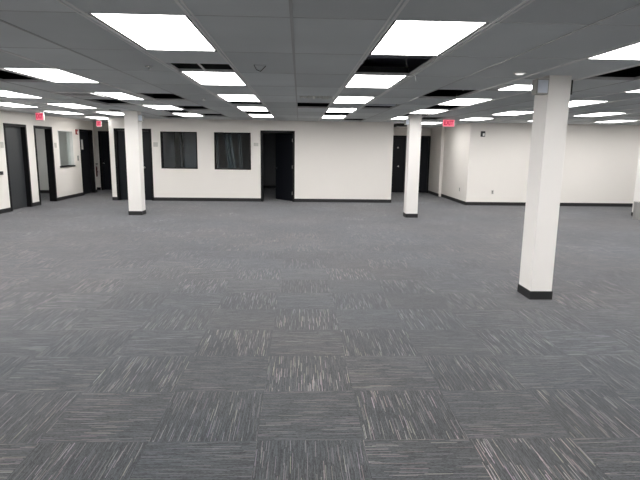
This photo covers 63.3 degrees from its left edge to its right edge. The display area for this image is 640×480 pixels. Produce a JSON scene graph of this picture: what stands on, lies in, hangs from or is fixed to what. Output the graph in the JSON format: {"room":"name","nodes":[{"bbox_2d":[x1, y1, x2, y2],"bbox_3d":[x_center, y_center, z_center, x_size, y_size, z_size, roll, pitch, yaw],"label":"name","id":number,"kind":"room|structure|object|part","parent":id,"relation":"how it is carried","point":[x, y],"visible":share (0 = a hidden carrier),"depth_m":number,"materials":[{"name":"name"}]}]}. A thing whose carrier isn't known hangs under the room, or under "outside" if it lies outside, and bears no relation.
{"room":"empty office space","nodes":[
{"label":"empty office space","id":0,"kind":"room"},
{"bbox_2d":[0,110,96,208],"bbox_3d":[-7.450,-0.931,7.165,0.160,2.420,22.000,0,10,-2],"label":"wall","id":1,"kind":"structure","parent":0,"point":[68,179],"depth_m":14.88,"materials":[{"name":"paint"}]},
{"bbox_2d":[3,123,32,210],"bbox_3d":[-7.684,-1.841,13.088,0.186,2.125,1.040,0,10,-2],"label":"door","id":2,"kind":"structure","parent":1,"relation":"in","point":[15,135],"depth_m":13.24,"materials":[{"name":"black paint"}]},
{"bbox_2d":[33,125,56,204],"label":"door frame","id":3,"kind":"structure","parent":1,"relation":"in","point":[48,130],"depth_m":14.88,"materials":[{"name":"black paint"}]},
{"bbox_2d":[0,189,96,213],"bbox_3d":[-7.380,0.210,7.378,0.012,0.100,21.988,0,10,-2],"label":"baseboard","id":4,"kind":"structure","parent":1,"relation":"attached to","point":[5,210],"depth_m":15.32,"materials":[{"name":"plastic"}]},
{"bbox_2d":[57,130,74,167],"bbox_3d":[-7.777,-2.768,15.760,0.200,1.090,1.020,0,10,-2],"label":"window","id":5,"kind":"structure","parent":1,"relation":"in","point":[69,136],"depth_m":16.19,"materials":[{"name":"glass"}]},
{"bbox_2d":[79,129,95,193],"bbox_3d":[-7.852,-2.605,17.362,0.186,2.125,1.050,0,10,-2],"label":"door","id":6,"kind":"structure","parent":1,"relation":"in","point":[86,137],"depth_m":17.60,"materials":[{"name":"black paint"}]},
{"bbox_2d":[35,128,67,189],"bbox_3d":[-9.669,-2.804,17.498,3.460,2.420,0.160,0,10,-2],"label":"wall","id":7,"kind":"structure","parent":0,"point":[40,134],"depth_m":17.43,"materials":[{"name":"paint"}]},
{"bbox_2d":[93,123,108,186],"bbox_3d":[-8.084,-3.040,18.942,3.740,2.420,0.160,0,10,-2],"label":"wall","id":8,"kind":"structure","parent":0,"point":[104,127],"depth_m":18.79,"materials":[{"name":"paint"}]},
{"bbox_2d":[98,131,111,189],"bbox_3d":[-7.527,-2.891,18.989,0.990,2.125,0.186,0,10,-2],"label":"door","id":9,"kind":"structure","parent":8,"relation":"in","point":[103,136],"depth_m":18.97,"materials":[{"name":"black paint"}]},
{"bbox_2d":[175,133,284,185],"bbox_3d":[-2.249,-3.320,20.951,8.080,2.420,0.160,0,10,-2],"label":"wall","id":10,"kind":"structure","parent":0,"point":[269,139],"depth_m":20.80,"materials":[{"name":"paint"}]},
{"bbox_2d":[263,185,275,187],"bbox_3d":[-2.261,-2.163,21.071,7.840,0.100,0.012,0,10,-2],"label":"baseboard","id":11,"kind":"structure","parent":10,"relation":"attached to","point":[264,186],"depth_m":21.07,"materials":[{"name":"plastic"}]},
{"bbox_2d":[108,118,393,199],"bbox_3d":[-2.022,-2.379,15.690,8.440,2.420,0.160,0,10,-2],"label":"wall","id":12,"kind":"structure","parent":0,"point":[334,159],"depth_m":15.65,"materials":[{"name":"paint"}]},
{"bbox_2d":[113,128,153,200],"bbox_3d":[-5.551,-2.255,15.572,1.090,2.125,0.186,0,10,-2],"label":"door","id":13,"kind":"structure","parent":12,"relation":"in","point":[119,133],"depth_m":15.55,"materials":[{"name":"black paint"}]},
{"bbox_2d":[163,133,175,166],"bbox_3d":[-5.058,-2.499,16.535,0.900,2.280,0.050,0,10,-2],"label":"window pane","id":14,"kind":"object","parent":12,"relation":"part of","point":[168,138],"visible":0.07,"depth_m":16.46,"materials":[{"name":"glass"}]},
{"bbox_2d":[160,131,197,168],"bbox_3d":[-4.201,-2.688,15.549,1.074,1.084,0.180,0,10,-2],"label":"window","id":15,"kind":"structure","parent":12,"relation":"in","point":[161,132],"depth_m":15.51,"materials":[{"name":"black paint"}]},
{"bbox_2d":[179,133,182,166],"bbox_3d":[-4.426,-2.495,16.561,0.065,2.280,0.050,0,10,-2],"label":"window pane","id":16,"kind":"object","parent":15,"relation":"in","point":[180,134],"visible":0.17,"depth_m":16.46,"materials":[{"name":"glass"}]},
{"bbox_2d":[183,133,196,167],"bbox_3d":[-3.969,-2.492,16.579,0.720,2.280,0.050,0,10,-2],"label":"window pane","id":17,"kind":"object","parent":15,"relation":"in","point":[190,160],"visible":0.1,"depth_m":16.49,"materials":[{"name":"glass"}]},
{"bbox_2d":[214,132,250,169],"bbox_3d":[-2.617,-2.673,15.614,1.084,1.094,0.180,0,10,-2],"label":"window","id":18,"kind":"structure","parent":12,"relation":"in","point":[214,132],"depth_m":15.54,"materials":[{"name":"black glass"}]},
{"bbox_2d":[112,197,390,202],"bbox_3d":[-2.028,-1.222,15.809,8.452,0.100,0.012,0,10,-2],"label":"baseboard","id":19,"kind":"structure","parent":12,"relation":"attached to","point":[113,198],"depth_m":15.81,"materials":[{"name":"plastic"}]},
{"bbox_2d":[260,130,294,201],"bbox_3d":[-1.293,-2.290,16.085,1.020,2.125,0.878,0,10,-2],"label":"door","id":20,"kind":"structure","parent":12,"relation":"in","point":[285,143],"depth_m":16.02,"materials":[{"name":"black paint"}]},
{"bbox_2d":[300,96,333,99],"bbox_3d":[-0.045,-2.174,7.933,0.525,0.049,0.050,0,10,-2],"label":"tape","id":21,"kind":"object","parent":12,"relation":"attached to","point":[301,97],"visible":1,"depth_m":7.93,"materials":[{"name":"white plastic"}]},
{"bbox_2d":[0,0,639,124],"bbox_3d":[0.668,-2.320,8.582,24.000,0.030,23.177,0,10,-2],"label":"trim","id":22,"kind":"structure","parent":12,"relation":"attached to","point":[180,70],"depth_m":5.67,"materials":[{"name":"grey metal"}]},
{"bbox_2d":[0,188,639,479],"bbox_3d":[0.734,0.123,9.048,24.200,0.100,25.100,0,10,-2],"label":"floor","id":23,"kind":"structure","parent":0,"point":[272,338],"depth_m":4.45,"materials":[{"name":"carpet"}]},
{"bbox_2d":[124,111,145,214],"bbox_3d":[-4.397,-1.823,12.341,0.326,2.440,0.316,0,10,-2],"label":"column","id":24,"kind":"structure","parent":23,"relation":"on","point":[133,127],"depth_m":12.23,"materials":[{"name":"paint"}]},
{"bbox_3d":[-4.412,-0.669,12.547,0.326,0.095,0.316,0,10,-2],"label":"trim","id":25,"kind":"part","parent":24,"relation":"part of","materials":[{"name":"plastic"}]},
{"bbox_2d":[138,115,143,121],"bbox_3d":[-4.170,-2.838,12.095,0.110,0.150,0.124,0,10,-2],"label":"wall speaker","id":26,"kind":"object","parent":24,"relation":"attached to","point":[140,117],"visible":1,"depth_m":12.04},
{"bbox_2d":[403,114,421,217],"bbox_3d":[2.235,-1.772,12.550,0.296,2.440,0.316,0,10,-2],"label":"column","id":27,"kind":"structure","parent":23,"relation":"on","point":[413,144],"depth_m":12.43,"materials":[{"name":"paint"}]},
{"bbox_2d":[404,119,409,124],"bbox_3d":[2.062,-2.794,12.287,0.100,0.140,0.124,0,10,-2],"label":"wall speaker","id":28,"kind":"object","parent":27,"relation":"attached to","point":[407,121],"visible":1,"depth_m":12.23},
{"bbox_3d":[2.220,-0.618,12.756,0.296,0.095,0.316,0,10,-2],"label":"trim","id":29,"kind":"part","parent":27,"relation":"part of","materials":[{"name":"plastic"}]},
{"bbox_2d":[517,75,571,299],"bbox_3d":[2.490,-0.561,5.782,0.256,2.440,0.336,0,10,-2],"label":"column","id":30,"kind":"structure","parent":23,"relation":"on","point":[550,111],"depth_m":5.67,"materials":[{"name":"paint"}]},
{"bbox_3d":[2.474,0.593,5.988,0.256,0.095,0.336,0,10,-2],"label":"trim","id":31,"kind":"part","parent":30,"relation":"part of","materials":[{"name":"plastic"}]},
{"bbox_2d":[531,79,548,94],"bbox_3d":[2.324,-1.613,5.474,0.130,0.155,0.124,0,10,-2],"label":"wall speaker","id":32,"kind":"object","parent":30,"relation":"attached to","point":[539,86],"visible":1,"depth_m":5.42},
{"bbox_2d":[537,80,548,92],"bbox_3d":[2.326,-1.603,5.415,0.106,0.131,0.005,0,10,-2],"label":"grille","id":33,"kind":"object","parent":32,"relation":"attached to","point":[542,85],"depth_m":5.41,"materials":[{"name":"grey metal"}]},
{"bbox_2d":[631,148,639,215],"bbox_3d":[8.313,-1.810,13.220,0.316,2.440,0.316,0,10,-2],"label":"column","id":34,"kind":"structure","parent":23,"relation":"on","point":[637,183],"depth_m":13.33,"materials":[{"name":"paint"}]},
{"bbox_2d":[632,201,639,219],"bbox_3d":[7.965,-0.737,12.890,0.340,0.434,0.340,0,10,-2],"label":"waste bin","id":35,"kind":"object","parent":23,"relation":"on","point":[636,209],"visible":1,"depth_m":12.82,"materials":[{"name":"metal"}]},
{"bbox_2d":[0,0,639,127],"bbox_3d":[0.852,-2.314,8.590,24.752,0.016,25.598,0,10,-2],"label":"ceiling","id":36,"kind":"structure","parent":0,"point":[326,38],"depth_m":4.39,"materials":[{"name":"tile"}]},
{"bbox_2d":[0,103,38,107],"bbox_3d":[-6.354,-2.825,10.694,0.584,0.094,1.200,0,10,-2],"label":"ceiling light","id":37,"kind":"object","parent":36,"relation":"attached to","point":[1,104],"visible":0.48,"depth_m":10.83,"materials":[{"name":"white plastic"}]},
{"bbox_2d":[0,103,31,106],"bbox_3d":[-6.355,-2.785,10.701,0.550,0.006,1.190,0,10,-2],"label":"diffuser","id":38,"kind":"object","parent":37,"relation":"attached to","point":[2,104],"depth_m":10.81,"materials":[{"name":"white plastic"}]},
{"bbox_2d":[0,91,39,97],"bbox_3d":[-5.023,-2.388,8.345,0.584,0.094,1.200,0,10,-2],"label":"ceiling light","id":39,"kind":"object","parent":36,"relation":"attached to","point":[2,93],"visible":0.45,"depth_m":8.56,"materials":[{"name":"white plastic"}]},
{"bbox_2d":[35,111,44,120],"bbox_3d":[-6.807,-3.015,12.612,0.200,0.218,0.080,0,10,-2],"label":"exit sign","id":40,"kind":"object","parent":36,"relation":"hanging from","point":[39,115],"visible":1,"depth_m":12.59,"materials":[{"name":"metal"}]},
{"bbox_2d":[2,68,98,82],"bbox_3d":[-3.073,-1.947,6.022,0.584,0.094,1.200,0,10,-2],"label":"ceiling light","id":41,"kind":"object","parent":36,"relation":"attached to","point":[53,75],"visible":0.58,"depth_m":5.98,"materials":[{"name":"white plastic"}]},
{"bbox_2d":[44,111,84,114],"bbox_3d":[-6.449,-3.254,13.092,0.584,0.094,1.200,0,10,-2],"label":"ceiling light","id":42,"kind":"object","parent":36,"relation":"attached to","point":[58,112],"visible":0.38,"depth_m":13.02,"materials":[{"name":"white plastic"}]},
{"bbox_2d":[46,111,77,113],"bbox_3d":[-6.449,-3.214,13.099,0.550,0.006,1.190,0,10,-2],"label":"diffuser","id":43,"kind":"object","parent":42,"relation":"attached to","point":[59,112],"depth_m":13.02,"materials":[{"name":"white plastic"}]},
{"bbox_2d":[50,104,97,108],"bbox_3d":[-5.117,-2.817,10.744,0.584,0.094,1.200,0,10,-2],"label":"ceiling light","id":44,"kind":"object","parent":36,"relation":"attached to","point":[62,105],"visible":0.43,"depth_m":10.84,"materials":[{"name":"white plastic"}]},
{"bbox_2d":[52,104,91,107],"bbox_3d":[-5.118,-2.778,10.751,0.550,0.006,1.190,0,10,-2],"label":"diffuser","id":45,"kind":"object","parent":44,"relation":"attached to","point":[63,105],"depth_m":10.68,"materials":[{"name":"white plastic"}]},
{"bbox_2d":[50,92,104,96],"bbox_3d":[-3.775,-2.295,8.101,0.600,0.066,0.600,0,10,-2],"label":"ceiling vent","id":46,"kind":"object","parent":36,"relation":"in","point":[69,94],"visible":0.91,"depth_m":8.06,"materials":[{"name":"metal"}]},
{"bbox_2d":[87,117,107,118],"bbox_3d":[-6.543,-3.683,15.491,0.584,0.094,1.200,0,10,-2],"label":"ceiling light","id":47,"kind":"object","parent":36,"relation":"attached to","point":[87,117],"visible":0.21,"depth_m":15.26,"materials":[{"name":"white plastic"}]},
{"bbox_2d":[96,119,101,126],"bbox_3d":[-6.921,-3.661,16.254,0.170,0.228,0.080,0,10,-2],"label":"exit sign","id":48,"kind":"object","parent":36,"relation":"hanging from","point":[98,123],"visible":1,"depth_m":16.24,"materials":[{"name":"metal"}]},
{"bbox_2d":[97,112,123,114],"bbox_3d":[-5.212,-3.246,13.142,0.584,0.094,1.200,0,10,-2],"label":"ceiling light","id":49,"kind":"object","parent":36,"relation":"attached to","point":[108,113],"visible":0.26,"depth_m":13.13,"materials":[{"name":"white plastic"}]},
{"bbox_2d":[93,92,152,99],"bbox_3d":[-3.168,-2.376,8.420,0.584,0.094,1.200,0,10,-2],"label":"ceiling light","id":50,"kind":"object","parent":36,"relation":"attached to","point":[121,96],"visible":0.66,"depth_m":8.48,"materials":[{"name":"white plastic"}]},
{"bbox_2d":[88,13,216,51],"bbox_3d":[-1.123,-1.507,3.699,0.584,0.094,1.200,0,10,-2],"label":"ceiling light","id":51,"kind":"object","parent":36,"relation":"attached to","point":[149,32],"visible":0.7,"depth_m":3.59,"materials":[{"name":"white plastic"}]},
{"bbox_2d":[142,105,183,109],"bbox_3d":[-3.262,-2.805,10.819,0.584,0.094,1.200,0,10,-2],"label":"ceiling light","id":52,"kind":"object","parent":36,"relation":"attached to","point":[150,106],"visible":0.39,"depth_m":10.86,"materials":[{"name":"white plastic"}]},
{"bbox_2d":[171,110,203,115],"bbox_3d":[-3.357,-3.235,13.217,0.584,0.094,1.200,0,10,-2],"label":"ceiling light","id":53,"kind":"object","parent":36,"relation":"attached to","point":[180,114],"visible":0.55,"depth_m":12.80,"materials":[{"name":"white plastic"}]},
{"bbox_2d":[174,113,200,115],"bbox_3d":[-3.357,-3.195,13.224,0.550,0.006,1.190,0,10,-2],"label":"diffuser","id":54,"kind":"object","parent":53,"relation":"attached to","point":[181,114],"depth_m":13.17,"materials":[{"name":"white plastic"}]},
{"bbox_2d":[179,63,245,85],"bbox_3d":[-1.218,-1.936,6.097,0.584,0.094,1.200,0,10,-2],"label":"ceiling light","id":55,"kind":"object","parent":36,"relation":"attached to","point":[203,78],"visible":0.62,"depth_m":5.83,"materials":[{"name":"white plastic"}]},
{"bbox_2d":[183,72,244,84],"bbox_3d":[-1.218,-1.897,6.104,0.550,0.006,1.190,0,10,-2],"label":"diffuser","id":56,"kind":"object","parent":55,"relation":"attached to","point":[203,78],"depth_m":6.05,"materials":[{"name":"white plastic"}]},
{"bbox_2d":[218,95,259,101],"bbox_3d":[-1.312,-2.365,8.495,0.584,0.094,1.200,0,10,-2],"label":"ceiling light","id":57,"kind":"object","parent":36,"relation":"attached to","point":[239,98],"visible":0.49,"depth_m":8.54,"materials":[{"name":"white plastic"}]},
{"bbox_2d":[235,102,267,110],"bbox_3d":[-1.407,-2.794,10.894,0.584,0.094,1.200,0,10,-2],"label":"ceiling light","id":58,"kind":"object","parent":36,"relation":"attached to","point":[240,108],"visible":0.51,"depth_m":10.58,"materials":[{"name":"white plastic"}]},
{"bbox_2d":[238,107,267,110],"bbox_3d":[-1.407,-2.755,10.901,0.550,0.006,1.190,0,10,-2],"label":"diffuser","id":59,"kind":"object","parent":58,"relation":"attached to","point":[241,108],"depth_m":10.82,"materials":[{"name":"white plastic"}]},
{"bbox_2d":[248,111,272,116],"bbox_3d":[-1.501,-3.223,13.292,0.584,0.094,1.200,0,10,-2],"label":"ceiling light","id":60,"kind":"object","parent":36,"relation":"attached to","point":[251,115],"visible":0.56,"depth_m":12.80,"materials":[{"name":"white plastic"}]},
{"bbox_2d":[249,114,272,116],"bbox_3d":[-1.502,-3.184,13.300,0.550,0.006,1.190,0,10,-2],"label":"diffuser","id":61,"kind":"object","parent":60,"relation":"attached to","point":[251,115],"depth_m":13.20,"materials":[{"name":"white plastic"}]},
{"bbox_2d":[0,0,639,127],"bbox_3d":[1.779,-2.316,8.653,16.785,0.032,24.700,0,10,-2],"label":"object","id":62,"kind":"structure","parent":36,"relation":"attached to","point":[432,59],"depth_m":5.17,"materials":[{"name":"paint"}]},
{"bbox_2d":[322,112,346,118],"bbox_3d":[0.354,-3.212,13.368,0.584,0.094,1.200,0,10,-2],"label":"ceiling light","id":63,"kind":"object","parent":36,"relation":"attached to","point":[332,113],"visible":0.56,"depth_m":13.12,"materials":[{"name":"white plastic"}]},
{"bbox_2d":[322,116,344,117],"bbox_3d":[0.354,-3.172,13.375,0.550,0.006,1.190,0,10,-2],"label":"diffuser","id":64,"kind":"object","parent":63,"relation":"attached to","point":[323,116],"depth_m":13.48,"materials":[{"name":"white plastic"}]},
{"bbox_2d":[326,103,356,112],"bbox_3d":[0.449,-2.783,10.969,0.584,0.094,1.200,0,10,-2],"label":"ceiling light","id":65,"kind":"object","parent":36,"relation":"attached to","point":[329,109],"visible":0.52,"depth_m":11.01,"materials":[{"name":"white plastic"}]},
{"bbox_2d":[327,108,355,111],"bbox_3d":[0.448,-2.743,10.976,0.550,0.006,1.190,0,10,-2],"label":"diffuser","id":66,"kind":"object","parent":65,"relation":"attached to","point":[330,109],"depth_m":10.99,"materials":[{"name":"white plastic"}]},
{"bbox_2d":[333,97,374,103],"bbox_3d":[0.543,-2.353,8.571,0.584,0.094,1.200,0,10,-2],"label":"ceiling light","id":67,"kind":"object","parent":36,"relation":"attached to","point":[358,100],"visible":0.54,"depth_m":8.61,"materials":[{"name":"white plastic"}]},
{"bbox_2d":[345,66,408,87],"bbox_3d":[0.638,-1.924,6.172,0.584,0.094,1.200,0,10,-2],"label":"ceiling light","id":68,"kind":"object","parent":36,"relation":"attached to","point":[357,81],"visible":0.71,"depth_m":5.87,"materials":[{"name":"white plastic"}]},
{"bbox_2d":[346,75,404,87],"bbox_3d":[0.637,-1.885,6.179,0.550,0.006,1.190,0,10,-2],"label":"diffuser","id":69,"kind":"object","parent":68,"relation":"attached to","point":[358,81],"depth_m":6.14,"materials":[{"name":"white plastic"}]},
{"bbox_2d":[366,104,395,105],"bbox_3d":[1.116,-2.559,9.788,0.610,0.050,0.170,0,10,-2],"label":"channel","id":70,"kind":"object","parent":36,"relation":"attached to","point":[366,104],"visible":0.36,"depth_m":9.72,"materials":[{"name":"grey metal"}]},
{"bbox_2d":[394,123,406,127],"bbox_3d":[2.668,-3.679,16.730,0.584,0.094,1.200,0,10,-2],"label":"ceiling light","id":71,"kind":"object","parent":36,"relation":"attached to","point":[398,125],"visible":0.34,"depth_m":16.14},
{"bbox_2d":[393,114,421,119],"bbox_3d":[2.210,-3.200,13.443,0.584,0.094,1.200,0,10,-2],"label":"ceiling light","id":72,"kind":"object","parent":36,"relation":"attached to","point":[402,118],"visible":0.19,"depth_m":13.21,"materials":[{"name":"white plastic"}]},
{"bbox_2d":[370,20,487,55],"bbox_3d":[0.732,-1.495,3.774,0.584,0.094,1.200,0,10,-2],"label":"ceiling light","id":73,"kind":"object","parent":36,"relation":"attached to","point":[411,38],"visible":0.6,"depth_m":3.67,"materials":[{"name":"white plastic"}]},
{"bbox_2d":[409,105,449,113],"bbox_3d":[2.304,-2.771,11.044,0.584,0.094,1.200,0,10,-2],"label":"ceiling light","id":74,"kind":"object","parent":36,"relation":"attached to","point":[435,106],"visible":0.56,"depth_m":10.68,"materials":[{"name":"white plastic"}]},
{"bbox_2d":[413,110,446,113],"bbox_3d":[2.304,-2.732,11.051,0.550,0.006,1.190,0,10,-2],"label":"diffuser","id":75,"kind":"object","parent":74,"relation":"attached to","point":[420,111],"depth_m":10.99,"materials":[{"name":"white plastic"}]},
{"bbox_2d":[422,122,441,123],"bbox_3d":[3.352,-3.622,15.891,0.584,0.094,1.200,0,10,-2],"label":"ceiling light","id":76,"kind":"object","parent":36,"relation":"attached to","point":[423,122],"visible":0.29,"depth_m":15.56,"materials":[{"name":"white plastic"}]},
{"bbox_2d":[442,119,454,126],"bbox_3d":[3.319,-3.028,13.415,0.320,0.208,0.080,0,10,-2],"label":"exit sign","id":77,"kind":"object","parent":36,"relation":"hanging from","point":[445,122],"visible":1,"depth_m":13.39,"materials":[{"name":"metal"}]},
{"bbox_2d":[438,92,493,104],"bbox_3d":[2.399,-2.342,8.646,0.584,0.094,1.200,0,10,-2],"label":"ceiling light","id":78,"kind":"object","parent":36,"relation":"attached to","point":[456,101],"visible":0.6,"depth_m":8.53,"materials":[{"name":"white plastic"}]},
{"bbox_2d":[439,99,490,104],"bbox_3d":[2.398,-2.303,8.653,0.550,0.006,1.190,0,10,-2],"label":"diffuser","id":79,"kind":"object","parent":78,"relation":"attached to","point":[457,101],"depth_m":8.58,"materials":[{"name":"white plastic"}]},
{"bbox_2d":[464,118,493,120],"bbox_3d":[4.065,-3.189,13.518,0.584,0.094,1.200,0,10,-2],"label":"ceiling light","id":80,"kind":"object","parent":36,"relation":"attached to","point":[470,119],"visible":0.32,"depth_m":13.62,"materials":[{"name":"white plastic"}]},
{"bbox_2d":[487,85,531,90],"bbox_3d":[2.481,-1.967,6.547,0.584,0.094,0.594,0,10,-2],"label":"ceiling light","id":81,"kind":"object","parent":36,"relation":"attached to","point":[501,87],"visible":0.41,"depth_m":6.63,"materials":[{"name":"white plastic"}]},
{"bbox_2d":[499,85,531,89],"bbox_3d":[2.551,-1.927,6.557,0.410,0.006,0.580,0,10,-2],"label":"diffuser","id":82,"kind":"object","parent":81,"relation":"attached to","point":[512,87],"depth_m":6.55,"materials":[{"name":"white plastic"}]},
{"bbox_2d":[493,111,532,114],"bbox_3d":[4.160,-2.760,11.119,0.584,0.094,1.200,0,10,-2],"label":"ceiling light","id":83,"kind":"object","parent":36,"relation":"attached to","point":[511,112],"visible":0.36,"depth_m":11.20,"materials":[{"name":"white plastic"}]},
{"bbox_2d":[513,72,526,74],"bbox_3d":[2.020,-1.682,5.248,0.132,0.022,0.132,0,10,-2],"label":"recessed light","id":84,"kind":"object","parent":36,"relation":"in","point":[516,73],"visible":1,"depth_m":5.22,"materials":[{"name":"white plastic"}]},
{"bbox_2d":[569,101,609,106],"bbox_3d":[4.254,-2.330,8.721,0.584,0.094,1.200,0,10,-2],"label":"ceiling light","id":85,"kind":"object","parent":36,"relation":"attached to","point":[571,103],"visible":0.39,"depth_m":8.48,"materials":[{"name":"white plastic"}]},
{"bbox_2d":[578,113,626,116],"bbox_3d":[6.015,-2.748,11.194,0.584,0.094,1.200,0,10,-2],"label":"ceiling light","id":86,"kind":"object","parent":36,"relation":"attached to","point":[596,114],"visible":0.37,"depth_m":11.17,"materials":[{"name":"white plastic"}]},
{"bbox_2d":[593,120,629,122],"bbox_3d":[7.776,-3.166,13.668,0.584,0.094,1.200,0,10,-2],"label":"ceiling light","id":87,"kind":"object","parent":36,"relation":"attached to","point":[616,120],"visible":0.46,"depth_m":13.73,"materials":[{"name":"white plastic"}]},
{"bbox_2d":[588,43,639,59],"bbox_3d":[2.588,-1.484,3.849,0.584,0.094,1.200,0,10,-2],"label":"ceiling light","id":88,"kind":"object","parent":36,"relation":"attached to","point":[632,52],"visible":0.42,"depth_m":4.23,"materials":[{"name":"white plastic"}]},
{"bbox_2d":[624,90,639,92],"bbox_3d":[4.349,-1.901,6.322,0.584,0.094,1.200,0,10,-2],"label":"ceiling light","id":89,"kind":"object","parent":36,"relation":"attached to","point":[636,91],"visible":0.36,"depth_m":6.90,"materials":[{"name":"white plastic"}]},
{"bbox_3d":[-2.748,-3.547,15.890,1.250,0.030,0.160,0,10,-2],"label":"rail","id":90,"kind":"object","parent":36,"relation":"attached to","visible":0},
{"bbox_2d":[216,133,219,167],"bbox_3d":[-3.172,-2.663,15.970,0.240,1.750,0.056,0,10,-2],"label":"curtain","id":91,"kind":"object","parent":90,"relation":"hanging from","point":[217,139],"visible":0.35,"depth_m":15.97,"materials":[{"name":"grey fabric"}]},
{"bbox_2d":[223,133,236,167],"bbox_3d":[-2.749,-2.660,15.987,0.488,1.750,0.056,0,10,-2],"label":"curtain","id":92,"kind":"object","parent":90,"relation":"hanging from","point":[231,161],"visible":0.56,"depth_m":15.98,"materials":[{"name":"grey fabric"}]},
{"bbox_2d":[237,134,243,168],"bbox_3d":[-2.460,-2.679,16.117,0.235,1.750,0.056,0,10,-2],"label":"curtain","id":93,"kind":"object","parent":90,"relation":"hanging from","point":[240,153],"visible":0.56,"depth_m":16.10,"materials":[{"name":"grey fabric"}]},
{"bbox_2d":[0,63,639,119],"bbox_3d":[0.763,-2.893,8.530,24.220,0.980,25.140,0,10,-2],"label":"deck","id":94,"kind":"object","parent":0,"point":[634,71],"visible":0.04,"depth_m":16.91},
{"bbox_2d":[361,55,431,71],"bbox_3d":[0.616,-2.238,6.130,2.900,0.330,1.000,0,10,-2],"label":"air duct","id":95,"kind":"object","parent":94,"relation":"hanging from","point":[413,62],"visible":0.03,"depth_m":5.87,"materials":[{"name":"black metal"}]},
{"bbox_2d":[393,128,430,183],"bbox_3d":[3.139,-3.006,19.593,2.500,2.420,0.160,0,10,-2],"label":"wall","id":96,"kind":"structure","parent":0,"point":[397,131],"depth_m":19.34,"materials":[{"name":"paint"}]},
{"bbox_2d":[391,135,406,192],"bbox_3d":[2.963,-2.858,19.593,0.600,2.125,0.224,0,10,-2],"label":"door","id":97,"kind":"structure","parent":96,"relation":"in","point":[399,142],"depth_m":19.54,"materials":[{"name":"black paint"}]},
{"bbox_2d":[418,136,430,192],"bbox_3d":[3.756,-2.857,19.643,0.730,2.125,0.186,0,10,-2],"label":"door","id":98,"kind":"structure","parent":96,"relation":"in","point":[425,140],"depth_m":19.59,"materials":[{"name":"black paint"}]},
{"bbox_2d":[428,126,444,196],"bbox_3d":[4.290,-2.853,18.822,0.260,2.420,1.500,0,10,-2],"label":"wall","id":99,"kind":"structure","parent":0,"point":[437,133],"depth_m":18.57,"materials":[{"name":"paint"}]},
{"bbox_2d":[428,190,438,196],"bbox_3d":[4.139,-1.710,19.009,0.012,0.100,1.500,0,10,-2],"label":"baseboard","id":100,"kind":"structure","parent":99,"relation":"attached to","point":[430,192],"depth_m":18.92,"materials":[{"name":"plastic"}]},
{"bbox_2d":[441,123,475,201],"bbox_3d":[4.422,-2.479,16.734,0.160,2.420,2.750,0,10,-2],"label":"wall","id":101,"kind":"structure","parent":0,"point":[459,140],"depth_m":16.25,"materials":[{"name":"paint"}]},
{"bbox_2d":[441,194,465,204],"bbox_3d":[4.321,-1.335,16.922,0.012,0.100,2.750,0,10,-2],"label":"baseboard","id":102,"kind":"structure","parent":101,"relation":"attached to","point":[442,195],"depth_m":16.80,"materials":[{"name":"plastic"}]},
{"bbox_2d":[471,123,639,202],"bbox_3d":[8.469,-2.226,15.622,7.840,2.420,0.160,0,10,-2],"label":"wall","id":103,"kind":"structure","parent":0,"point":[601,161],"depth_m":15.47,"materials":[{"name":"paint"}]},
{"bbox_2d":[466,202,632,206],"bbox_3d":[8.371,-1.070,15.738,7.988,0.100,0.012,0,10,-2],"label":"baseboard","id":104,"kind":"structure","parent":103,"relation":"attached to","point":[467,203],"depth_m":15.70,"materials":[{"name":"plastic"}]}
]}

